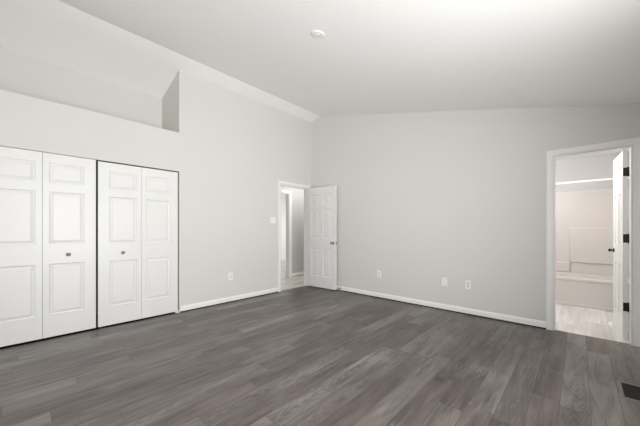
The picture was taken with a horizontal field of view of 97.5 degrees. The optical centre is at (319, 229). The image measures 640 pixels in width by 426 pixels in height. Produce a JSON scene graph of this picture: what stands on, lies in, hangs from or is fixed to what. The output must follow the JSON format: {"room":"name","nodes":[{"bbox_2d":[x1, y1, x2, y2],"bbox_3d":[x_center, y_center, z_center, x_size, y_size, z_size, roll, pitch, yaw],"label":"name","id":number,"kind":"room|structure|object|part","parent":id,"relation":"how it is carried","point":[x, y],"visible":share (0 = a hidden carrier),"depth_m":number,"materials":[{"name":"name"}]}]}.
{"room":"empty bedroom","nodes":[
{"label":"empty bedroom","id":0,"kind":"room"},
{"bbox_2d":[0,47,161,127],"bbox_3d":[-3.638,-1.700,3.371,0.120,0.815,3.150,0,0,43],"label":"wall","id":1,"kind":"structure","parent":0,"point":[23,74],"depth_m":3.71,"materials":[{"name":"beige paint"}]},
{"bbox_2d":[96,161,97,314],"bbox_3d":[-3.035,-0.056,3.597,0.700,2.472,2.000,0,0,43],"label":"wall","id":2,"kind":"structure","parent":0,"point":[96,161],"depth_m":3.88,"materials":[{"name":"grey paint"}]},
{"bbox_2d":[0,70,311,311],"bbox_3d":[-2.168,-0.558,3.933,0.120,3.476,5.970,0,0,43],"label":"wall","id":3,"kind":"structure","parent":0,"point":[229,151],"depth_m":4.35,"materials":[{"name":"beige paint"}]},
{"bbox_2d":[3,146,176,171],"bbox_3d":[-2.690,-0.835,3.356,0.045,0.004,1.884,0,0,43],"label":"door track","id":4,"kind":"object","parent":3,"relation":"attached to","point":[3,146],"visible":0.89,"depth_m":3.57,"materials":[{"name":"silver metal"}]},
{"bbox_2d":[0,146,95,346],"bbox_3d":[-2.968,0.165,2.999,0.069,1.993,0.905,0,0,43],"label":"door","id":5,"kind":"structure","parent":4,"relation":"attached to","point":[48,200],"depth_m":3.02,"materials":[{"name":"white paint"}]},
{"bbox_2d":[98,161,177,326],"bbox_3d":[-2.341,0.170,3.681,0.069,1.984,0.905,0,0,43],"label":"door","id":6,"kind":"structure","parent":4,"relation":"hanging from","point":[138,206],"depth_m":3.64,"materials":[{"name":"white paint"}]},
{"bbox_2d":[180,288,278,311],"bbox_3d":[-1.394,1.136,4.672,0.014,0.088,1.782,0,0,43],"label":"baseboard","id":7,"kind":"structure","parent":3,"relation":"attached to","point":[194,306],"depth_m":4.54,"materials":[{"name":"white paint"}]},
{"bbox_2d":[229,272,232,279],"bbox_3d":[-1.464,0.758,4.600,0.009,0.118,0.072,0,0,43],"label":"wall outlet","id":8,"kind":"object","parent":3,"relation":"attached to","point":[231,273],"visible":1,"depth_m":4.61,"materials":[{"name":"white plastic"}]},
{"bbox_2d":[270,217,275,222],"bbox_3d":[-0.872,-0.185,5.234,0.018,0.117,0.117,0,0,43],"label":"light switch","id":9,"kind":"object","parent":3,"relation":"attached to","point":[272,219],"visible":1,"depth_m":5.23,"materials":[{"name":"white plastic"}]},
{"bbox_2d":[278,181,310,291],"bbox_3d":[-0.546,0.121,5.690,0.154,2.118,0.864,0,0,43],"label":"door frame","id":10,"kind":"structure","parent":3,"relation":"attached to","point":[280,183],"depth_m":5.58,"materials":[{"name":"white paint"}]},
{"bbox_2d":[307,185,336,289],"bbox_3d":[0.029,0.148,5.673,0.755,2.027,0.151,0,0,40],"label":"door","id":11,"kind":"structure","parent":3,"relation":"in","point":[321,201],"depth_m":5.63,"materials":[{"name":"white paint"}]},
{"bbox_2d":[162,76,175,131],"bbox_3d":[-2.317,-0.542,4.376,0.700,3.444,0.120,0,0,43],"label":"wall","id":12,"kind":"structure","parent":0,"point":[169,98],"depth_m":4.24,"materials":[{"name":"beige paint"}]},
{"bbox_2d":[281,198,285,259],"bbox_3d":[-1.733,-0.040,8.532,3.280,2.440,6.780,0,0,43],"label":"wall","id":13,"kind":"structure","parent":0,"point":[283,200],"depth_m":11.09,"materials":[{"name":"white paint"}]},
{"bbox_2d":[281,186,303,276],"bbox_3d":[-0.864,-0.040,6.968,0.120,2.440,5.500,0,0,43],"label":"wall","id":14,"kind":"structure","parent":0,"point":[297,194],"depth_m":7.19,"materials":[{"name":"grey paint"}]},
{"bbox_2d":[281,190,291,276],"bbox_3d":[-1.071,0.105,6.731,0.137,2.149,0.928,0,0,43],"label":"door frame","id":15,"kind":"structure","parent":14,"relation":"attached to","point":[285,192],"depth_m":7.02,"materials":[{"name":"white paint"}]},
{"bbox_2d":[292,272,303,275],"bbox_3d":[0.152,1.126,7.970,0.014,0.077,2.549,0,0,43],"label":"baseboard","id":16,"kind":"structure","parent":14,"relation":"attached to","point":[297,273],"depth_m":7.18,"materials":[{"name":"white paint"}]},
{"bbox_2d":[0,260,639,425],"bbox_3d":[-0.612,1.205,5.272,9.350,0.050,10.050,0,0,43],"label":"floor","id":17,"kind":"structure","parent":0,"point":[303,355],"depth_m":2.37,"materials":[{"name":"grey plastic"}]},
{"bbox_2d":[556,271,628,312],"bbox_3d":[4.148,0.964,4.681,1.548,0.432,0.769,0,0,43],"label":"bathtub","id":18,"kind":"object","parent":17,"relation":"on","point":[594,291],"visible":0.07,"depth_m":4.31,"materials":[{"name":"white ceramic"}]},
{"bbox_2d":[617,380,639,401],"bbox_3d":[2.277,1.177,2.041,0.142,0.004,0.298,0,0,43],"label":"floor vent","id":19,"kind":"object","parent":17,"relation":"in","point":[629,391],"visible":1,"depth_m":2.05,"materials":[{"name":"grey metal"}]},
{"bbox_2d":[0,0,639,122],"bbox_3d":[-0.639,-1.836,2.441,5.790,1.258,6.090,0,0,43],"label":"ceiling","id":20,"kind":"structure","parent":0,"point":[373,56],"depth_m":2.88,"materials":[{"name":"white paint"}]},
{"bbox_2d":[310,30,324,38],"bbox_3d":[-0.020,-1.835,2.633,0.144,0.041,0.140,0,0,-41],"label":"smoke detector","id":21,"kind":"object","parent":20,"relation":"attached to","point":[319,34],"visible":1,"depth_m":2.62,"materials":[{"name":"white plastic"}]},
{"bbox_2d":[312,103,639,344],"bbox_3d":[1.686,-0.593,4.356,4.970,3.545,0.120,0,0,43],"label":"wall","id":22,"kind":"structure","parent":0,"point":[458,196],"depth_m":4.06,"materials":[{"name":"beige paint"}]},
{"bbox_2d":[337,286,545,328],"bbox_3d":[1.260,1.136,4.659,3.893,0.088,0.014,0,0,43],"label":"baseboard","id":23,"kind":"structure","parent":22,"relation":"attached to","point":[490,315],"depth_m":4.03,"materials":[{"name":"white paint"}]},
{"bbox_2d":[441,277,446,286],"bbox_3d":[1.826,0.764,4.125,0.084,0.124,0.029,0,0,43],"label":"wall outlet","id":24,"kind":"object","parent":22,"relation":"attached to","point":[443,280],"visible":1,"depth_m":4.12,"materials":[{"name":"white plastic"}]},
{"bbox_2d":[465,280,470,288],"bbox_3d":[2.066,0.766,3.917,0.072,0.118,0.009,0,0,43],"label":"wall outlet","id":25,"kind":"object","parent":22,"relation":"attached to","point":[467,283],"visible":1,"depth_m":3.92,"materials":[{"name":"white plastic"}]},
{"bbox_2d":[546,137,639,346],"bbox_3d":[3.016,0.121,3.130,0.762,2.117,0.154,0,0,43],"label":"door frame","id":26,"kind":"structure","parent":22,"relation":"attached to","point":[551,156],"depth_m":3.08,"materials":[{"name":"white paint"}]},
{"bbox_2d":[608,150,628,339],"bbox_3d":[3.435,0.158,3.213,0.135,2.016,0.595,0,0,39],"label":"door","id":27,"kind":"structure","parent":22,"relation":"in","point":[620,164],"depth_m":3.10,"materials":[{"name":"white paint"}]},
{"bbox_2d":[556,151,628,275],"bbox_3d":[4.366,-0.040,5.122,2.070,2.440,0.120,0,0,43],"label":"wall","id":28,"kind":"structure","parent":0,"point":[599,166],"depth_m":4.83,"materials":[{"name":"grey paint"}]},
{"bbox_2d":[556,188,628,276],"bbox_3d":[4.164,0.036,4.699,1.548,1.422,0.774,0,0,43],"label":"tub surround","id":29,"kind":"object","parent":28,"relation":"attached to","point":[584,219],"visible":0.42,"depth_m":4.81,"materials":[{"name":"white plastic"}]},
{"bbox_3d":[4.680,0.267,4.693,0.743,0.603,0.028,0,0,43],"label":"raised panel","id":30,"kind":"part","parent":29,"relation":"part of","materials":[{"name":"white plastic"}]},
{"bbox_2d":[556,149,628,160],"bbox_3d":[3.575,-1.290,4.280,1.850,0.060,2.330,0,0,43],"label":"ceiling","id":31,"kind":"structure","parent":0,"point":[628,149],"depth_m":4.75,"materials":[{"name":"white paint"}]},
{"bbox_3d":[2.835,-0.040,4.915,0.100,2.440,2.260,0,0,43],"label":"wall","id":32,"kind":"structure","parent":0,"visible":0},
{"bbox_2d":[556,177,628,184],"bbox_3d":[3.799,-0.745,4.522,1.848,0.070,0.070,0,0,43],"label":"shower rod","id":33,"kind":"object","parent":32,"relation":"attached to","point":[628,177],"visible":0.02,"depth_m":4.27,"materials":[{"name":"white metal"}]}
]}

